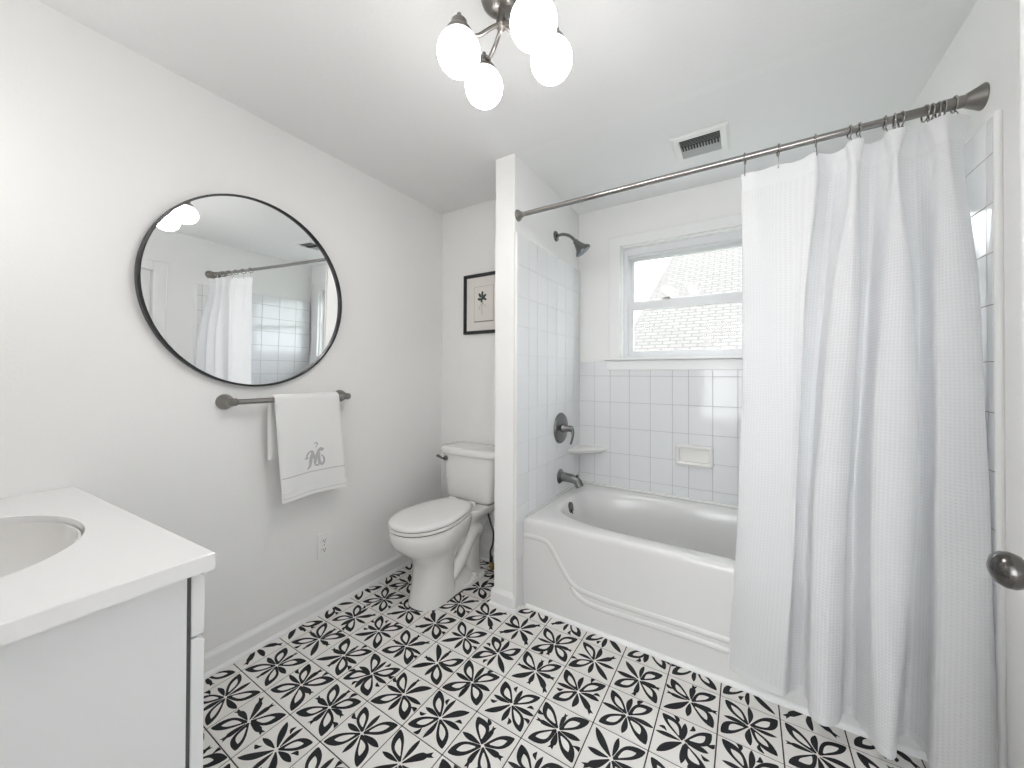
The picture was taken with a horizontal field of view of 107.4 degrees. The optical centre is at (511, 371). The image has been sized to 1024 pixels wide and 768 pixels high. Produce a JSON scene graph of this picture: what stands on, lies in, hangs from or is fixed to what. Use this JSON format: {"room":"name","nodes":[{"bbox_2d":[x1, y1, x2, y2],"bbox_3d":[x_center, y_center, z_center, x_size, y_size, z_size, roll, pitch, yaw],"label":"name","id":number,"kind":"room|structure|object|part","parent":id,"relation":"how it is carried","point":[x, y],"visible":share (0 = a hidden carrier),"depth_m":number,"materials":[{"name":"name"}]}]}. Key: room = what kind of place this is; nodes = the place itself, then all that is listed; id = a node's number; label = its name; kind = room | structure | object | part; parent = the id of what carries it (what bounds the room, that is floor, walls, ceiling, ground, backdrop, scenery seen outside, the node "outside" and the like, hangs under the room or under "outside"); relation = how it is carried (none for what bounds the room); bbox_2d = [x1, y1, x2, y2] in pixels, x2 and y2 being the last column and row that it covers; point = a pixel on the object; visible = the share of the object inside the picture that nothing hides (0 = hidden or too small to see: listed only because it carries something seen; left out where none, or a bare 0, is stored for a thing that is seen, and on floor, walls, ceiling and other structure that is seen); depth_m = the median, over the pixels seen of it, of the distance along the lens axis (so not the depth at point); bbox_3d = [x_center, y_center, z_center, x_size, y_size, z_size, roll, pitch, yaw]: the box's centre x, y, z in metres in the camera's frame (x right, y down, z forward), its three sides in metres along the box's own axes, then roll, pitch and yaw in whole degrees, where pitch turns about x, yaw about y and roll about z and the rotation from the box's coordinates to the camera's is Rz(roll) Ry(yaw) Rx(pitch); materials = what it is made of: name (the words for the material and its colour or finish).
{"room":"bathroom","nodes":[
{"label":"bathroom","id":0,"kind":"room"},
{"bbox_2d":[0,0,442,653],"bbox_3d":[-1.192,0.048,1.814,0.120,2.440,2.597,0,0,32],"label":"wall","id":1,"kind":"structure","parent":0,"point":[99,139],"depth_m":1.49,"materials":[{"name":"paint"}]},
{"bbox_2d":[134,194,341,386],"bbox_3d":[-1.152,-0.353,1.715,0.034,0.846,0.818,1,0,32],"label":"round mirror","id":2,"kind":"object","parent":1,"relation":"attached to","point":[234,287],"visible":1,"depth_m":1.64,"materials":[{"name":"black metal"}]},
{"bbox_2d":[215,390,350,408],"bbox_3d":[-1.060,0.134,1.829,0.088,0.066,0.606,0,0,32],"label":"towel bar","id":3,"kind":"object","parent":1,"relation":"attached to","point":[224,401],"visible":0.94,"depth_m":1.61,"materials":[{"name":"silver metal"}]},
{"bbox_3d":[-1.203,0.132,1.600,0.088,0.066,0.066,0,0,32],"label":"post","id":4,"kind":"part","parent":3,"relation":"part of","materials":[{"name":"silver metal"}]},
{"bbox_3d":[-1.038,0.134,1.815,0.024,0.024,0.540,0,0,32],"label":"rod","id":5,"kind":"part","parent":3,"relation":"part of","materials":[{"name":"silver metal"}]},
{"bbox_2d":[267,392,346,503],"bbox_3d":[-0.998,0.358,1.863,0.079,0.500,0.366,0,0,32],"label":"hand towel","id":6,"kind":"object","parent":3,"relation":"hanging from","point":[304,430],"visible":1,"depth_m":1.83,"materials":[{"name":"white fabric"}]},
{"bbox_3d":[-0.917,0.136,2.058,0.088,0.066,0.066,0,0,32],"label":"post","id":7,"kind":"part","parent":3,"relation":"part of","materials":[{"name":"silver metal"}]},
{"bbox_2d":[204,553,411,679],"bbox_3d":[-0.983,1.224,2.008,0.028,0.092,1.787,0,0,32],"label":"baseboard","id":8,"kind":"structure","parent":1,"relation":"attached to","point":[223,656],"depth_m":1.85,"materials":[{"name":"white wood"}]},
{"bbox_2d":[317,530,330,559],"bbox_3d":[-0.999,0.925,2.001,0.009,0.132,0.075,0,0,32],"label":"wall outlet","id":9,"kind":"object","parent":1,"relation":"attached to","point":[323,539],"visible":1,"depth_m":2.00,"materials":[{"name":"white plastic"}]},
{"bbox_2d":[321,537,327,543],"bbox_3d":[-0.997,0.901,2.000,0.004,0.028,0.036,0,0,32],"label":"receptacle","id":10,"kind":"object","parent":9,"relation":"attached to","point":[324,540],"depth_m":2.00,"materials":[{"name":"grey plastic"}]},
{"bbox_2d":[321,546,327,552],"bbox_3d":[-0.997,0.949,2.000,0.004,0.028,0.036,0,0,32],"label":"receptacle","id":11,"kind":"object","parent":9,"relation":"attached to","point":[324,549],"depth_m":2.00,"materials":[{"name":"grey plastic"}]},
{"bbox_2d":[441,199,495,547],"bbox_3d":[-0.173,0.057,2.638,0.737,2.440,0.120,0,0,32],"label":"wall","id":12,"kind":"structure","parent":0,"point":[469,233],"depth_m":2.67,"materials":[{"name":"paint"}]},
{"bbox_2d":[463,271,494,334],"bbox_3d":[-0.191,-0.463,2.569,0.340,0.413,0.024,0,0,32],"label":"framed print","id":13,"kind":"object","parent":12,"relation":"attached to","point":[479,289],"visible":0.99,"depth_m":2.59,"materials":[{"name":"black metal"}]},
{"bbox_2d":[480,544,493,562],"bbox_3d":[-0.217,1.231,2.567,0.737,0.092,0.028,0,0,32],"label":"baseboard","id":14,"kind":"structure","parent":12,"relation":"attached to","point":[484,549],"depth_m":2.54,"materials":[{"name":"white"}]},
{"bbox_2d":[37,0,977,213],"bbox_3d":[0.085,-1.220,1.361,2.769,0.102,3.160,0,0,32],"label":"ceiling","id":15,"kind":"structure","parent":0,"point":[364,83],"depth_m":1.50,"materials":[{"name":"white paint"}]},
{"bbox_2d":[437,0,571,109],"bbox_3d":[-0.017,-1.017,1.130,0.369,0.312,0.304,0,0,24],"label":"ceiling light","id":16,"kind":"object","parent":15,"relation":"attached to","point":[534,29],"visible":1,"depth_m":1.08,"materials":[{"name":"white glass"}]},
{"bbox_3d":[-0.153,-0.924,1.092,0.125,0.125,0.125,0,0,32],"label":"globe","id":17,"kind":"part","parent":16,"relation":"part of"},
{"bbox_3d":[-0.093,-0.952,1.261,0.125,0.125,0.125,0,0,32],"label":"globe","id":18,"kind":"part","parent":16,"relation":"part of"},
{"bbox_3d":[-0.091,-1.016,1.113,0.136,0.074,0.012,0,0,-18],"label":"arm","id":19,"kind":"part","parent":16,"relation":"part of","materials":[{"name":"silver metal"}]},
{"bbox_3d":[-0.061,-1.031,1.197,0.012,0.043,0.150,0,0,-26],"label":"arm","id":20,"kind":"part","parent":16,"relation":"part of","materials":[{"name":"silver metal"}]},
{"bbox_3d":[-0.031,-1.076,1.135,0.034,0.105,0.034,0,0,32],"label":"stem","id":21,"kind":"part","parent":16,"relation":"part of","materials":[{"name":"silver metal"}]},
{"bbox_3d":[0.014,-1.016,1.066,0.012,0.074,0.168,0,0,-33],"label":"arm","id":22,"kind":"part","parent":16,"relation":"part of","materials":[{"name":"silver metal"}]},
{"bbox_3d":[0.045,-1.026,1.137,0.158,0.053,0.012,0,0,-3],"label":"arm","id":23,"kind":"part","parent":16,"relation":"part of","materials":[{"name":"silver metal"}]},
{"bbox_3d":[0.058,-0.924,0.998,0.125,0.125,0.125,0,0,32],"label":"globe","id":24,"kind":"part","parent":16,"relation":"part of"},
{"bbox_3d":[0.120,-0.943,1.140,0.125,0.125,0.125,0,0,32],"label":"globe","id":25,"kind":"part","parent":16,"relation":"part of"},
{"bbox_2d":[669,121,730,162],"bbox_3d":[0.962,-1.154,1.918,0.258,0.012,0.246,0,0,32],"label":"ceiling vent","id":26,"kind":"object","parent":15,"relation":"in","point":[716,138],"visible":1,"depth_m":1.90,"materials":[{"name":"white plastic"}]},
{"bbox_2d":[494,153,579,608],"bbox_3d":[0.236,0.058,2.464,0.142,2.440,1.028,0,0,32],"label":"wall partition","id":27,"kind":"structure","parent":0,"point":[537,276],"depth_m":2.12,"materials":[{"name":"tile"}]},
{"bbox_2d":[487,586,520,614],"bbox_3d":[0.047,1.229,2.179,0.177,0.092,0.407,0,0,32],"label":"baseboard","id":28,"kind":"structure","parent":27,"relation":"attached to","point":[503,600],"depth_m":2.01,"materials":[{"name":"white wood"}]},
{"bbox_2d":[554,413,573,444],"bbox_3d":[0.359,0.372,2.435,0.101,0.200,0.200,0,0,32],"label":"shower valve","id":29,"kind":"object","parent":27,"relation":"attached to","point":[561,427],"visible":1,"depth_m":2.42,"materials":[{"name":"grey metal"}]},
{"bbox_3d":[0.362,0.372,2.433,0.070,0.060,0.060,0,0,32],"label":"valve stem","id":30,"kind":"part","parent":29,"relation":"part of","materials":[{"name":"grey metal"}]},
{"bbox_3d":[0.385,0.414,2.411,0.030,0.114,0.033,0,-1,-34],"label":"lever handle","id":31,"kind":"part","parent":29,"relation":"part of","materials":[{"name":"grey metal"}]},
{"bbox_2d":[557,469,583,487],"bbox_3d":[0.382,0.692,2.413,0.163,0.106,0.094,0,0,32],"label":"tub spout","id":32,"kind":"object","parent":27,"relation":"attached to","point":[562,476],"visible":1,"depth_m":2.40,"materials":[{"name":"grey metal"}]},
{"bbox_2d":[553,231,589,256],"bbox_3d":[0.391,-0.813,2.396,0.228,0.191,0.105,0,0,32],"label":"shower fixture","id":33,"kind":"object","parent":27,"relation":"attached to","point":[581,248],"visible":1,"depth_m":2.35,"materials":[{"name":"grey metal"}]},
{"bbox_3d":[0.348,-0.847,2.399,0.145,0.081,0.023,0,0,32],"label":"shower arm","id":34,"kind":"part","parent":33,"relation":"part of","materials":[{"name":"grey metal"}]},
{"bbox_2d":[568,444,606,453],"bbox_3d":[0.529,0.555,2.605,0.207,0.041,0.207,0,0,32],"label":"corner shelf","id":35,"kind":"object","parent":27,"relation":"attached to","point":[579,449],"visible":1,"depth_m":2.60,"materials":[{"name":"white ceramic"}]},
{"bbox_2d":[203,560,929,767],"bbox_3d":[-0.073,1.291,1.104,2.529,0.051,2.357,0,0,32],"label":"floor","id":36,"kind":"structure","parent":0,"point":[373,680],"depth_m":1.43,"materials":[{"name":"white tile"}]},
{"bbox_2d":[0,573,204,767],"bbox_3d":[-1.209,0.839,0.787,0.927,0.843,0.605,0,0,32],"label":"vanity cabinet","id":37,"kind":"object","parent":36,"relation":"on","point":[121,685],"visible":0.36,"depth_m":0.69,"materials":[{"name":"white paint"}]},
{"bbox_2d":[0,486,215,646],"bbox_3d":[-1.196,0.399,0.789,0.953,0.034,0.616,0,0,32],"label":"countertop","id":38,"kind":"structure","parent":37,"relation":"on","point":[119,556],"depth_m":0.75,"materials":[{"name":"white stone"}]},
{"bbox_2d":[0,522,80,577],"bbox_3d":[-1.202,0.475,0.768,0.580,0.160,0.470,0,0,32],"label":"sink basin","id":39,"kind":"object","parent":38,"relation":"in","point":[23,545],"visible":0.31,"depth_m":0.98,"materials":[{"name":"white ceramic"}]},
{"bbox_3d":[-0.792,0.859,0.871,0.307,0.597,0.022,0,0,32],"label":"cabinet door","id":40,"kind":"part","parent":37,"relation":"part of","materials":[{"name":"white paint"}]},
{"bbox_3d":[-0.790,0.490,0.873,0.307,0.131,0.022,0,0,32],"label":"drawer","id":41,"kind":"part","parent":37,"relation":"part of","materials":[{"name":"white paint"}]},
{"bbox_2d":[388,441,494,611],"bbox_3d":[-0.386,0.881,2.227,0.455,0.786,0.768,0,0,32],"label":"toilet","id":42,"kind":"object","parent":36,"relation":"on","point":[441,537],"visible":0.97,"depth_m":2.14,"materials":[{"name":"white ceramic"}]},
{"bbox_3d":[-0.449,0.801,2.127,0.356,0.026,0.523,0,0,32],"label":"seat lid","id":43,"kind":"part","parent":42,"relation":"part of","materials":[{"name":"white plastic"}]},
{"bbox_3d":[-0.457,0.564,2.452,0.075,0.039,0.037,0,0,32],"label":"flush lever","id":44,"kind":"part","parent":42,"relation":"part of","materials":[{"name":"grey metal"}]},
{"bbox_3d":[-0.244,0.514,2.455,0.454,0.048,0.236,0,0,32],"label":"tank lid","id":45,"kind":"part","parent":42,"relation":"part of","materials":[{"name":"white ceramic"}]},
{"bbox_3d":[-0.244,0.684,2.454,0.420,0.296,0.214,0,0,32],"label":"tank","id":46,"kind":"part","parent":42,"relation":"part of","materials":[{"name":"white ceramic"}]},
{"bbox_2d":[487,513,493,570],"bbox_3d":[-0.099,1.037,2.401,0.056,0.424,0.163,0,0,32],"label":"supply hose","id":47,"kind":"object","parent":42,"relation":"hanging from","point":[491,561],"visible":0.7,"depth_m":2.35,"materials":[{"name":"grey rubber"}]},
{"bbox_2d":[523,480,924,751],"bbox_3d":[0.970,1.033,1.964,1.634,0.486,0.828,0,0,32],"label":"bathtub","id":48,"kind":"object","parent":36,"relation":"on","point":[654,571],"visible":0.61,"depth_m":1.83,"materials":[{"name":"white ceramic"}]},
{"bbox_3d":[0.363,0.867,2.358,0.045,0.091,0.092,0,0,32],"label":"overflow plate","id":49,"kind":"part","parent":48,"relation":"part of","materials":[{"name":"grey metal"}]},
{"bbox_2d":[525,603,927,761],"bbox_3d":[0.760,1.263,1.607,1.611,0.020,0.020,0,0,32],"label":"trim","id":50,"kind":"structure","parent":48,"relation":"attached to","point":[903,748],"depth_m":1.55,"materials":[{"name":"white wood"}]},
{"bbox_2d":[579,177,741,504],"bbox_3d":[1.236,0.061,2.391,1.667,2.440,0.173,0,0,32],"label":"wall","id":51,"kind":"structure","parent":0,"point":[640,417],"depth_m":2.49,"materials":[{"name":"tile"}]},
{"bbox_2d":[604,211,741,369],"bbox_3d":[1.294,-0.473,2.336,1.407,0.931,0.195,0,0,32],"label":"window","id":52,"kind":"structure","parent":51,"relation":"attached to","point":[622,305],"depth_m":2.49,"materials":[{"name":"white"}]},
{"bbox_3d":[1.258,-0.082,2.278,1.407,0.016,0.065,0,0,32],"label":"sill","id":53,"kind":"part","parent":52,"relation":"part of","materials":[{"name":"white"}]},
{"bbox_3d":[1.309,-0.468,2.361,1.179,0.762,0.095,0,0,32],"label":"frame","id":54,"kind":"part","parent":52,"relation":"part of","materials":[{"name":"white plastic"}]},
{"bbox_3d":[1.320,-0.626,2.378,1.123,0.346,0.026,0,0,32],"label":"sash","id":55,"kind":"part","parent":52,"relation":"part of","materials":[{"name":"white plastic"}]},
{"bbox_3d":[1.299,-0.290,2.345,1.123,0.374,0.026,0,0,32],"label":"sash","id":56,"kind":"part","parent":52,"relation":"part of","materials":[{"name":"white plastic"}]},
{"bbox_2d":[676,443,713,468],"bbox_3d":[1.127,0.527,2.327,0.212,0.134,0.046,0,0,32],"label":"soap dish","id":57,"kind":"object","parent":51,"relation":"attached to","point":[699,456],"visible":1,"depth_m":2.33,"materials":[{"name":"white ceramic"}]},
{"bbox_2d":[900,0,1023,767],"bbox_3d":[1.197,0.048,0.655,0.137,2.440,3.160,0,0,32],"label":"wall","id":58,"kind":"structure","parent":0,"point":[986,48],"depth_m":1.06,"materials":[{"name":"paint"}]},
{"bbox_2d":[515,82,989,221],"bbox_3d":[0.739,-0.842,1.594,1.667,0.076,0.076,0,0,32],"label":"curtain rod","id":59,"kind":"object","parent":58,"relation":"attached to","point":[977,98],"visible":1,"depth_m":1.38,"materials":[{"name":"silver metal"}]},
{"bbox_2d":[743,152,745,175],"bbox_3d":[0.918,-0.816,1.482,0.005,0.089,0.046,0,-1,39],"label":"curtain ring","id":60,"kind":"object","parent":59,"relation":"hanging from","point":[744,152],"visible":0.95,"depth_m":1.48,"materials":[{"name":"silver metal"}]},
{"bbox_2d":[776,143,779,167],"bbox_3d":[1.010,-0.816,1.425,0.005,0.089,0.046,0,0,24],"label":"curtain ring","id":61,"kind":"object","parent":59,"relation":"hanging from","point":[778,153],"visible":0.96,"depth_m":1.42,"materials":[{"name":"silver metal"}]},
{"bbox_2d":[847,124,852,139],"bbox_3d":[1.180,-0.816,1.312,0.007,0.089,0.059,0,0,29],"label":"curtain ring","id":62,"kind":"object","parent":59,"relation":"hanging from","point":[851,126],"visible":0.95,"depth_m":1.30,"materials":[{"name":"silver metal"}]},
{"bbox_2d":[856,122,861,137],"bbox_3d":[1.200,-0.816,1.299,0.007,0.089,0.059,0,0,29],"label":"curtain ring","id":63,"kind":"object","parent":59,"relation":"hanging from","point":[860,123],"visible":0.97,"depth_m":1.29,"materials":[{"name":"silver metal"}]},
{"bbox_2d":[882,115,887,130],"bbox_3d":[1.256,-0.816,1.264,0.006,0.089,0.059,0,-1,34],"label":"curtain ring","id":64,"kind":"object","parent":59,"relation":"hanging from","point":[885,116],"visible":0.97,"depth_m":1.26,"materials":[{"name":"silver metal"}]},
{"bbox_2d":[892,113,896,128],"bbox_3d":[1.276,-0.816,1.253,0.007,0.089,0.062,0,-1,35],"label":"curtain ring","id":65,"kind":"object","parent":59,"relation":"hanging from","point":[894,114],"visible":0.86,"depth_m":1.24,"materials":[{"name":"silver metal"}]},
{"bbox_2d":[897,111,905,127],"bbox_3d":[1.291,-0.816,1.244,0.006,0.089,0.062,0,0,29],"label":"curtain ring","id":66,"kind":"object","parent":59,"relation":"hanging from","point":[904,113],"visible":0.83,"depth_m":1.23,"materials":[{"name":"silver metal"}]},
{"bbox_2d":[920,104,929,122],"bbox_3d":[1.338,-0.816,1.215,0.007,0.089,0.062,0,0,29],"label":"curtain ring","id":67,"kind":"object","parent":59,"relation":"hanging from","point":[927,105],"visible":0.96,"depth_m":1.21,"materials":[{"name":"silver metal"}]},
{"bbox_2d":[928,103,935,120],"bbox_3d":[1.349,-0.816,1.208,0.005,0.089,0.062,0,0,31],"label":"curtain ring","id":68,"kind":"object","parent":59,"relation":"hanging from","point":[933,104],"visible":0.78,"depth_m":1.20,"materials":[{"name":"silver metal"}]},
{"bbox_2d":[934,101,941,117],"bbox_3d":[1.362,-0.816,1.200,0.005,0.089,0.062,0,0,33],"label":"curtain ring","id":69,"kind":"object","parent":59,"relation":"hanging from","point":[939,102],"visible":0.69,"depth_m":1.19,"materials":[{"name":"silver metal"}]},
{"bbox_2d":[940,100,947,115],"bbox_3d":[1.371,-0.816,1.194,0.005,0.089,0.062,0,0,31],"label":"curtain ring","id":70,"kind":"object","parent":59,"relation":"hanging from","point":[945,101],"visible":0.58,"depth_m":1.18,"materials":[{"name":"silver metal"}]},
{"bbox_2d":[950,95,958,113],"bbox_3d":[1.392,-0.819,1.181,0.006,0.095,0.062,0,0,32],"label":"curtain ring","id":71,"kind":"object","parent":59,"relation":"hanging from","point":[956,96],"visible":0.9,"depth_m":1.17,"materials":[{"name":"silver metal"}]},
{"bbox_3d":[1.103,-0.816,1.365,0.012,0.089,0.049,0,0,32],"label":"curtain ring","id":72,"kind":"object","parent":59,"relation":"hanging from","visible":0},
{"bbox_2d":[728,114,997,767],"bbox_3d":[1.136,0.207,1.307,0.681,1.988,0.174,0,-1,41],"label":"shower curtain","id":73,"kind":"object","parent":72,"relation":"hanging from","point":[862,587],"visible":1,"depth_m":1.25,"materials":[{"name":"white fabric"}]},
{"bbox_3d":[0.409,0.038,-0.338,0.184,2.440,0.400,0,0,32],"label":"wall","id":74,"kind":"structure","parent":0,"visible":0},
{"bbox_2d":[986,0,1023,590],"bbox_3d":[0.613,0.217,0.275,0.100,2.068,0.840,0,0,32],"label":"door","id":75,"kind":"structure","parent":74,"relation":"in","point":[1005,568],"depth_m":0.62,"materials":[{"name":"white"}]},
{"bbox_3d":[0.778,0.309,0.579,0.058,0.055,0.055,0,0,32],"label":"knob","id":76,"kind":"part","parent":75,"relation":"part of","materials":[{"name":"grey metal"}]},
{"label":"outside","id":77,"kind":"structure","parent":0,"visible":0},
{"bbox_3d":[17.159,2.763,26.403,55.000,0.100,56.990,0,0,32],"label":"lawn","id":78,"kind":"structure","parent":77,"visible":0},
{"bbox_2d":[634,247,741,350],"bbox_3d":[4.657,-0.625,5.969,5.789,6.288,5.952,0,0,32],"label":"neighboring roof","id":79,"kind":"structure","parent":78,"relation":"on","point":[718,326],"depth_m":6.35,"materials":[{"name":"grey"}]}
]}

